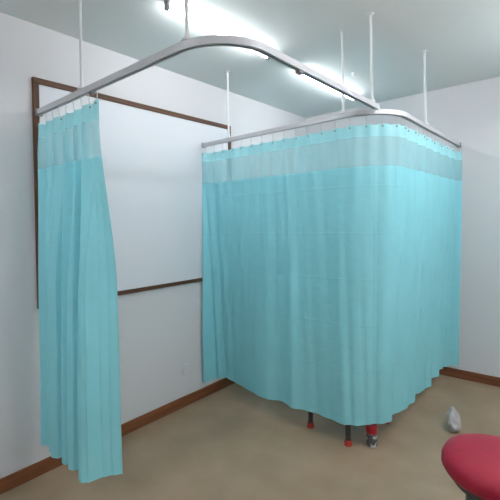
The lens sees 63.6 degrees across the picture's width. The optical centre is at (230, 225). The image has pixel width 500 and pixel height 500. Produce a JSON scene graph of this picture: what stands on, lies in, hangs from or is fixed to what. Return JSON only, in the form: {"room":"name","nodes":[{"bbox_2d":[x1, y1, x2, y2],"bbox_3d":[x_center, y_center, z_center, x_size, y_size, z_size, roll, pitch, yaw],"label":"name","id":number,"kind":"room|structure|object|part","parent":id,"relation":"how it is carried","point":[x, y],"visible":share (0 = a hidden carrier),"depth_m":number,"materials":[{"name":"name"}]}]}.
{"room":"hospital room","nodes":[
{"label":"hospital room","id":0,"kind":"room"},
{"bbox_2d":[0,12,305,478],"bbox_3d":[-1.369,0.147,2.405,0.120,2.800,7.100,-1,1,41],"label":"wall","id":1,"kind":"structure","parent":0,"point":[160,330],"depth_m":2.62,"materials":[{"name":"paint"}]},
{"bbox_2d":[0,378,234,493],"bbox_3d":[-1.291,1.504,2.371,0.014,0.085,6.860,-1,1,41],"label":"baseboard","id":2,"kind":"structure","parent":1,"relation":"attached to","point":[28,473],"depth_m":3.00,"materials":[{"name":"brown wood"}]},
{"bbox_2d":[32,77,230,308],"bbox_3d":[-0.602,-0.221,3.169,0.023,1.432,1.835,-1,1,41],"label":"whiteboard","id":3,"kind":"object","parent":1,"relation":"attached to","point":[152,156],"visible":0.53,"depth_m":3.13,"materials":[{"name":"white plastic"}]},
{"bbox_3d":[-1.197,-0.200,2.495,0.023,1.365,0.037,-1,1,41],"label":"frame rail","id":4,"kind":"part","parent":3,"relation":"part of","materials":[{"name":"brown wood"}]},
{"bbox_3d":[-0.587,0.480,3.174,0.023,0.030,1.835,-1,1,41],"label":"frame rail","id":5,"kind":"part","parent":3,"relation":"part of","materials":[{"name":"brown wood"}]},
{"bbox_3d":[-0.617,-0.918,3.163,0.023,0.037,1.835,-1,1,41],"label":"frame rail","id":6,"kind":"part","parent":3,"relation":"part of","materials":[{"name":"brown wood"}]},
{"bbox_3d":[-0.007,-0.235,3.842,0.023,1.365,0.037,-1,1,41],"label":"frame rail","id":7,"kind":"part","parent":3,"relation":"part of","materials":[{"name":"brown wood"}]},
{"bbox_2d":[182,363,190,374],"bbox_3d":[-0.377,1.213,3.410,0.013,0.096,0.096,-1,1,41],"label":"wall plate","id":8,"kind":"object","parent":1,"relation":"attached to","point":[186,367],"visible":1,"depth_m":3.40,"materials":[{"name":"white plastic"}]},
{"bbox_2d":[0,374,499,499],"bbox_3d":[0.579,1.570,0.720,5.240,0.100,7.100,-1,1,41],"label":"floor","id":9,"kind":"structure","parent":0,"point":[233,442],"depth_m":2.66,"materials":[{"name":"beige plastic"}]},
{"bbox_2d":[307,411,389,446],"bbox_3d":[0.869,1.066,3.025,0.530,0.860,0.427,-2,1,-42],"label":"chair","id":10,"kind":"object","parent":9,"relation":"on","point":[310,424],"visible":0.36,"depth_m":2.75,"materials":[{"name":"grey metal"}]},
{"bbox_3d":[0.595,1.277,3.007,0.048,0.411,0.037,-1,0,-21],"label":"leg","id":11,"kind":"part","parent":10,"relation":"part of","materials":[{"name":"grey metal"}]},
{"bbox_3d":[0.801,1.274,2.760,0.037,0.411,0.049,-1,0,21],"label":"leg","id":12,"kind":"part","parent":10,"relation":"part of","materials":[{"name":"grey metal"}]},
{"bbox_2d":[366,424,376,447],"bbox_3d":[0.960,1.428,2.743,0.075,0.137,0.075,-1,1,41],"label":"jar","id":13,"kind":"object","parent":9,"relation":"on","point":[371,430],"visible":0.94,"depth_m":2.71,"materials":[{"name":"red plastic"}]},
{"bbox_3d":[0.959,1.382,2.742,0.075,0.046,0.075,-1,1,41],"label":"lid","id":14,"kind":"part","parent":13,"relation":"part of","materials":[{"name":"red plastic"}]},
{"bbox_2d":[446,406,460,431],"bbox_3d":[1.624,1.404,2.929,0.099,0.154,0.168,-1,1,41],"label":"plastic bag","id":15,"kind":"object","parent":9,"relation":"on","point":[453,417],"visible":1,"depth_m":2.90,"materials":[{"name":"grey plastic"}]},
{"bbox_2d":[441,433,499,499],"bbox_3d":[1.171,1.239,1.750,0.451,0.524,0.451,-1,1,41],"label":"stool","id":16,"kind":"object","parent":9,"relation":"on","point":[472,460],"visible":1,"depth_m":1.71,"materials":[{"name":"leather"}]},
{"bbox_2d":[0,0,499,117],"bbox_3d":[0.518,-1.329,0.698,5.240,0.100,7.100,-1,1,41],"label":"ceiling","id":17,"kind":"structure","parent":0,"point":[460,38],"depth_m":2.79,"materials":[{"name":"paint"}]},
{"bbox_2d":[35,0,379,116],"bbox_3d":[-0.135,-0.983,2.028,2.136,0.587,0.980,-1,0,-1],"label":"track","id":18,"kind":"object","parent":17,"relation":"hanging from","point":[187,43],"visible":1,"depth_m":1.83,"materials":[{"name":"grey metal"}]},
{"bbox_2d":[38,88,122,482],"bbox_3d":[-0.890,0.318,2.269,0.706,2.026,0.196,-1,1,41],"label":"curtain","id":19,"kind":"object","parent":18,"relation":"hanging from","point":[80,395],"visible":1,"depth_m":2.16,"materials":[{"name":"fabric"}]},
{"bbox_3d":[-0.796,-1.000,2.128,0.016,0.518,0.015,-1,1,41],"label":"hanger rod","id":20,"kind":"part","parent":18,"relation":"part of","materials":[{"name":"white metal"}]},
{"bbox_2d":[181,33,189,40],"bbox_3d":[-0.174,-0.745,1.589,0.048,0.030,0.047,-1,1,41],"label":"bracket","id":21,"kind":"object","parent":18,"relation":"attached to","point":[186,36],"depth_m":1.58,"materials":[{"name":"white metal"}]},
{"bbox_3d":[-0.179,-1.009,1.587,0.016,0.518,0.015,-1,1,41],"label":"hanger rod","id":22,"kind":"part","parent":18,"relation":"part of","materials":[{"name":"white metal"}]},
{"bbox_3d":[-0.135,-0.722,2.496,1.566,0.031,1.444,-1,1,41],"label":"rail","id":23,"kind":"part","parent":18,"relation":"part of","materials":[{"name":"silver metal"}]},
{"bbox_3d":[0.860,-1.037,2.466,0.016,0.518,0.015,-1,1,41],"label":"hanger rod","id":24,"kind":"part","parent":18,"relation":"part of","materials":[{"name":"white metal"}]},
{"bbox_2d":[164,0,269,59],"bbox_3d":[-0.045,-1.256,2.626,0.072,0.054,0.977,-1,1,41],"label":"lamp","id":25,"kind":"object","parent":17,"relation":"attached to","point":[174,6],"visible":0.73,"depth_m":2.45,"materials":[{"name":"white plastic"}]},
{"bbox_2d":[164,0,169,10],"bbox_3d":[-0.361,-1.246,2.269,0.026,0.054,0.024,-1,1,41],"label":"socket","id":26,"kind":"object","parent":25,"relation":"attached to","point":[166,2],"depth_m":2.26,"materials":[{"name":"grey plastic"}]},
{"bbox_2d":[302,74,354,100],"bbox_3d":[0.896,-1.283,3.676,0.072,0.054,1.077,-1,1,41],"label":"lamp","id":27,"kind":"object","parent":17,"relation":"attached to","point":[302,74],"visible":0.14,"depth_m":3.60,"materials":[{"name":"white plastic"}]},
{"bbox_2d":[202,28,460,147],"bbox_3d":[1.007,-1.014,3.152,2.465,0.590,1.138,-1,0,-6],"label":"track","id":28,"kind":"object","parent":17,"relation":"hanging from","point":[399,113],"visible":0.98,"depth_m":2.93,"materials":[{"name":"grey metal"}]},
{"bbox_3d":[-0.024,-1.020,3.364,0.016,0.529,0.015,-1,1,41],"label":"hanger rod","id":29,"kind":"part","parent":28,"relation":"part of","materials":[{"name":"white metal"}]},
{"bbox_3d":[1.013,-0.740,3.152,2.458,0.031,1.135,-1,0,-6],"label":"rail","id":30,"kind":"part","parent":28,"relation":"part of","materials":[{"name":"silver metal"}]},
{"bbox_2d":[202,114,461,425],"bbox_3d":[1.008,0.310,3.159,2.454,2.080,1.119,-1,0,-6],"label":"curtain","id":31,"kind":"object","parent":28,"relation":"hanging from","point":[331,260],"visible":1,"depth_m":2.95,"materials":[{"name":"fabric"}]},
{"bbox_3d":[0.739,-1.031,2.664,0.016,0.529,0.015,-1,1,41],"label":"hanger rod","id":32,"kind":"part","parent":28,"relation":"part of","materials":[{"name":"white metal"}]},
{"bbox_3d":[1.463,-1.049,3.034,0.016,0.529,0.015,-1,1,41],"label":"hanger rod","id":33,"kind":"part","parent":28,"relation":"part of","materials":[{"name":"white metal"}]},
{"bbox_2d":[306,76,499,376],"bbox_3d":[2.859,0.052,3.323,5.000,2.800,0.120,-1,1,41],"label":"wall","id":34,"kind":"structure","parent":0,"point":[468,113],"depth_m":3.76,"materials":[{"name":"paint"}]},
{"bbox_2d":[439,367,499,386],"bbox_3d":[2.843,1.410,3.284,4.972,0.085,0.014,-1,1,41],"label":"baseboard","id":35,"kind":"structure","parent":34,"relation":"attached to","point":[452,372],"depth_m":3.79,"materials":[{"name":"brown wood"}]}
]}

